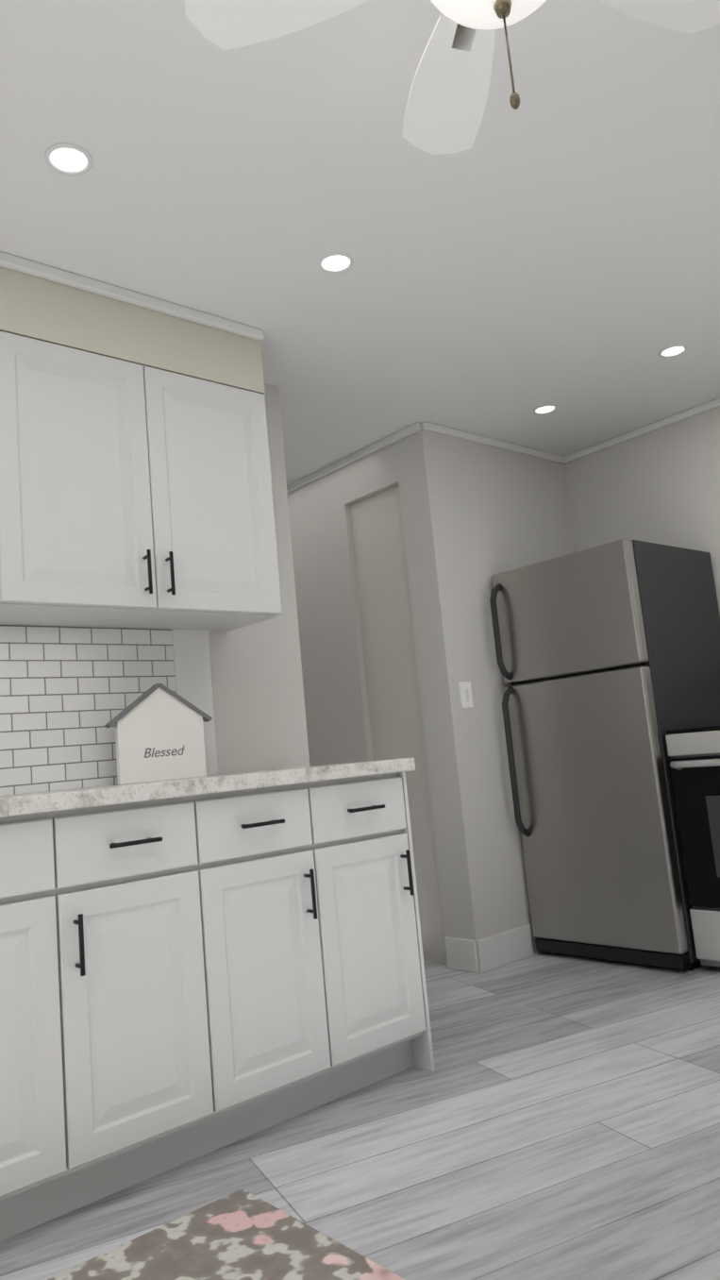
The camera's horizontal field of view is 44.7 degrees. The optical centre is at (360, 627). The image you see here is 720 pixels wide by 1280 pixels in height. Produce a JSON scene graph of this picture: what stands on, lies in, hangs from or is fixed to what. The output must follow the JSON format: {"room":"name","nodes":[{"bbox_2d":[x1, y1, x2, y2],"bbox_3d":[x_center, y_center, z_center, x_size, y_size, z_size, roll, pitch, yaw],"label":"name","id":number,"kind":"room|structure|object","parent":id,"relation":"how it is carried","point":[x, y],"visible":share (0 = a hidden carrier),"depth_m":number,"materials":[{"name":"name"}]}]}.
{"room":"kitchen","nodes":[
{"label":"kitchen","id":0,"kind":"room"},
{"bbox_2d":[0,383,575,971],"bbox_3d":[-1.318,0.202,2.391,6.790,2.390,0.120,2,-11,-41],"label":"wall","id":1,"kind":"structure","parent":0,"point":[481,514],"depth_m":3.85,"materials":[{"name":"beige paint"}]},
{"bbox_2d":[0,624,176,795],"bbox_3d":[-2.235,-0.013,1.548,4.250,0.920,0.009,2,-11,-41],"label":"tile backsplash","id":2,"kind":"structure","parent":1,"relation":"attached to","point":[67,694],"depth_m":2.66,"materials":[{"name":"white tile"}]},
{"bbox_2d":[0,330,282,631],"bbox_3d":[-0.731,-0.403,2.737,0.900,0.762,0.329,2,-11,-41],"label":"upper cabinet","id":3,"kind":"object","parent":1,"relation":"attached to","point":[134,496],"depth_m":2.58,"materials":[{"name":"white wood"}]},
{"bbox_2d":[171,629,218,775],"bbox_3d":[-0.593,-0.125,3.010,0.140,1.260,0.012,2,-11,-41],"label":"trim","id":4,"kind":"structure","parent":1,"relation":"attached to","point":[193,669],"depth_m":2.97,"materials":[{"name":"white paint"}]},
{"bbox_2d":[458,681,473,707],"bbox_3d":[0.468,0.294,3.847,0.075,0.115,0.008,2,-11,-41],"label":"light switch","id":5,"kind":"object","parent":1,"relation":"attached to","point":[465,693],"visible":1,"depth_m":3.84,"materials":[{"name":"white plastic"}]},
{"bbox_2d":[425,422,566,464],"bbox_3d":[0.676,-0.901,4.294,1.020,0.034,0.031,2,-11,-41],"label":"crown molding","id":6,"kind":"structure","parent":1,"relation":"attached to","point":[473,437],"depth_m":4.26,"materials":[{"name":"white wood"}]},
{"bbox_2d":[470,924,533,973],"bbox_3d":[0.615,1.364,3.733,0.354,0.130,0.018,2,-11,-41],"label":"baseboard","id":7,"kind":"structure","parent":1,"relation":"attached to","point":[503,948],"depth_m":3.71,"materials":[{"name":"white wood"}]},
{"bbox_2d":[0,951,719,1279],"bbox_3d":[1.704,1.418,4.135,13.940,0.060,5.910,2,-11,-41],"label":"floor","id":8,"kind":"structure","parent":0,"point":[553,1116],"depth_m":2.04,"materials":[{"name":"grey wood"}]},
{"bbox_2d":[0,884,79,1241],"bbox_3d":[-1.177,0.975,1.832,0.894,0.680,0.608,2,-11,-41],"label":"base cabinet","id":9,"kind":"object","parent":8,"relation":"on","point":[40,1157],"depth_m":1.87,"materials":[{"name":"white wood"}]},
{"bbox_2d":[0,793,226,1208],"bbox_3d":[-0.712,0.899,2.258,0.363,0.868,0.608,2,-11,-41],"label":"base cabinet","id":10,"kind":"object","parent":8,"relation":"on","point":[184,980],"depth_m":2.04,"materials":[{"name":"white wood"}]},
{"bbox_2d":[47,1188,405,1279],"bbox_3d":[-0.741,1.175,1.143,1.775,0.010,0.585,2,-11,-41],"label":"rug","id":11,"kind":"object","parent":8,"relation":"on","point":[242,1234],"visible":0.96,"depth_m":1.69,"materials":[{"name":"multicoloured fabric"}]},
{"bbox_2d":[203,781,343,1145],"bbox_3d":[-0.438,0.908,2.495,0.362,0.868,0.608,2,-11,-41],"label":"base cabinet","id":12,"kind":"object","parent":8,"relation":"on","point":[279,1052],"depth_m":2.29,"materials":[{"name":"white wood"}]},
{"bbox_2d":[317,771,435,1095],"bbox_3d":[-0.160,0.917,2.737,0.375,0.868,0.608,2,-11,-41],"label":"base cabinet","id":13,"kind":"object","parent":8,"relation":"on","point":[379,985],"depth_m":2.53,"materials":[{"name":"white wood"}]},
{"bbox_2d":[0,757,415,817],"bbox_3d":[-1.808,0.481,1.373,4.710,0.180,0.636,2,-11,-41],"label":"countertop","id":14,"kind":"structure","parent":13,"relation":"on","point":[10,805],"depth_m":2.20,"materials":[{"name":"stone"}]},
{"bbox_2d":[104,683,212,784],"bbox_3d":[-0.624,0.324,2.732,0.328,0.300,0.047,-1,-9,-29],"label":"decor","id":15,"kind":"object","parent":14,"relation":"on","point":[160,732],"visible":1,"depth_m":2.71,"materials":[{"name":"white wood"}]},
{"bbox_2d":[489,538,719,970],"bbox_3d":[1.155,0.541,3.890,0.774,1.700,0.715,2,-11,-41],"label":"refrigerator","id":16,"kind":"object","parent":8,"relation":"on","point":[608,657],"visible":0.98,"depth_m":3.65,"materials":[{"name":"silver metal"}]},
{"bbox_2d":[665,724,719,971],"bbox_3d":[1.693,0.675,3.321,0.721,1.175,0.760,2,-11,-41],"label":"range oven","id":17,"kind":"object","parent":8,"relation":"on","point":[694,760],"visible":0.98,"depth_m":3.33,"materials":[{"name":"silver metal"}]},
{"bbox_2d":[0,0,719,486],"bbox_3d":[1.479,-1.006,4.487,13.940,0.080,5.910,2,-11,-41],"label":"ceiling","id":18,"kind":"structure","parent":0,"point":[555,238],"depth_m":2.36,"materials":[{"name":"white paint"}]},
{"bbox_2d":[44,142,92,175],"bbox_3d":[-0.691,-1.110,2.077,0.108,0.007,0.108,2,-11,-41],"label":"recessed light","id":19,"kind":"object","parent":18,"relation":"in","point":[69,159],"visible":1,"depth_m":2.07,"materials":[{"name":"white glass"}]},
{"bbox_2d":[0,251,265,394],"bbox_3d":[-2.129,-0.935,1.621,4.500,0.220,0.350,2,-11,-41],"label":"soffit","id":20,"kind":"structure","parent":18,"relation":"attached to","point":[47,303],"depth_m":2.65,"materials":[{"name":"beige paint"}]},
{"bbox_2d":[318,252,353,273],"bbox_3d":[-0.072,-1.089,2.614,0.108,0.007,0.108,2,-11,-41],"label":"recessed light","id":21,"kind":"object","parent":18,"relation":"in","point":[332,262],"visible":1,"depth_m":2.61,"materials":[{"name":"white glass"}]},
{"bbox_2d":[185,0,719,154],"bbox_3d":[0.232,-1.037,1.297,0.952,0.542,0.920,2,-11,-41],"label":"ceiling fan","id":22,"kind":"object","parent":18,"relation":"hanging from","point":[446,100],"visible":1,"depth_m":1.52,"materials":[{"name":"white metal"}]},
{"bbox_2d":[533,404,556,414],"bbox_3d":[0.832,-0.982,3.934,0.108,0.007,0.108,2,-11,-41],"label":"recessed light","id":23,"kind":"object","parent":18,"relation":"in","point":[545,409],"visible":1,"depth_m":3.93,"materials":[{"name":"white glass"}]},
{"bbox_2d":[658,343,688,357],"bbox_3d":[1.232,-1.089,3.447,0.108,0.007,0.108,2,-11,-41],"label":"recessed light","id":24,"kind":"object","parent":18,"relation":"in","point":[672,350],"visible":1,"depth_m":3.44,"materials":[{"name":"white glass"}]},
{"bbox_2d":[287,437,454,937],"bbox_3d":[-0.398,0.463,4.776,0.120,2.390,2.310,2,-11,-41],"label":"wall","id":25,"kind":"structure","parent":0,"point":[330,676],"depth_m":4.38,"materials":[{"name":"beige paint"}]},
{"bbox_2d":[286,421,430,492],"bbox_3d":[-0.510,-0.711,4.846,0.031,0.034,2.455,2,-11,-41],"label":"crown molding","id":26,"kind":"structure","parent":25,"relation":"attached to","point":[415,427],"depth_m":4.24,"materials":[{"name":"white wood"}]},
{"bbox_2d":[342,480,447,962],"bbox_3d":[0.162,0.420,4.069,0.034,2.170,0.420,2,-11,-41],"label":"door frame","id":27,"kind":"structure","parent":25,"relation":"attached to","point":[358,635],"depth_m":4.22,"materials":[{"name":"beige paint"}]},
{"bbox_2d":[350,485,447,964],"bbox_3d":[0.190,0.422,4.093,0.040,2.168,0.416,2,-11,-41],"label":"hall door","id":28,"kind":"structure","parent":25,"relation":"in","point":[391,668],"depth_m":4.11,"materials":[{"name":"white wood"}]},
{"bbox_2d":[564,406,719,614],"bbox_3d":[1.891,0.107,3.787,0.120,2.390,2.010,2,-11,-41],"label":"wall","id":29,"kind":"structure","parent":0,"point":[662,486],"depth_m":4.24,"materials":[{"name":"beige paint"}]},
{"bbox_2d":[565,397,719,463],"bbox_3d":[1.729,-1.055,3.907,0.024,0.034,2.010,2,-11,-41],"label":"crown molding","id":30,"kind":"structure","parent":29,"relation":"attached to","point":[715,403],"depth_m":4.27,"materials":[{"name":"white wood"}]}
]}

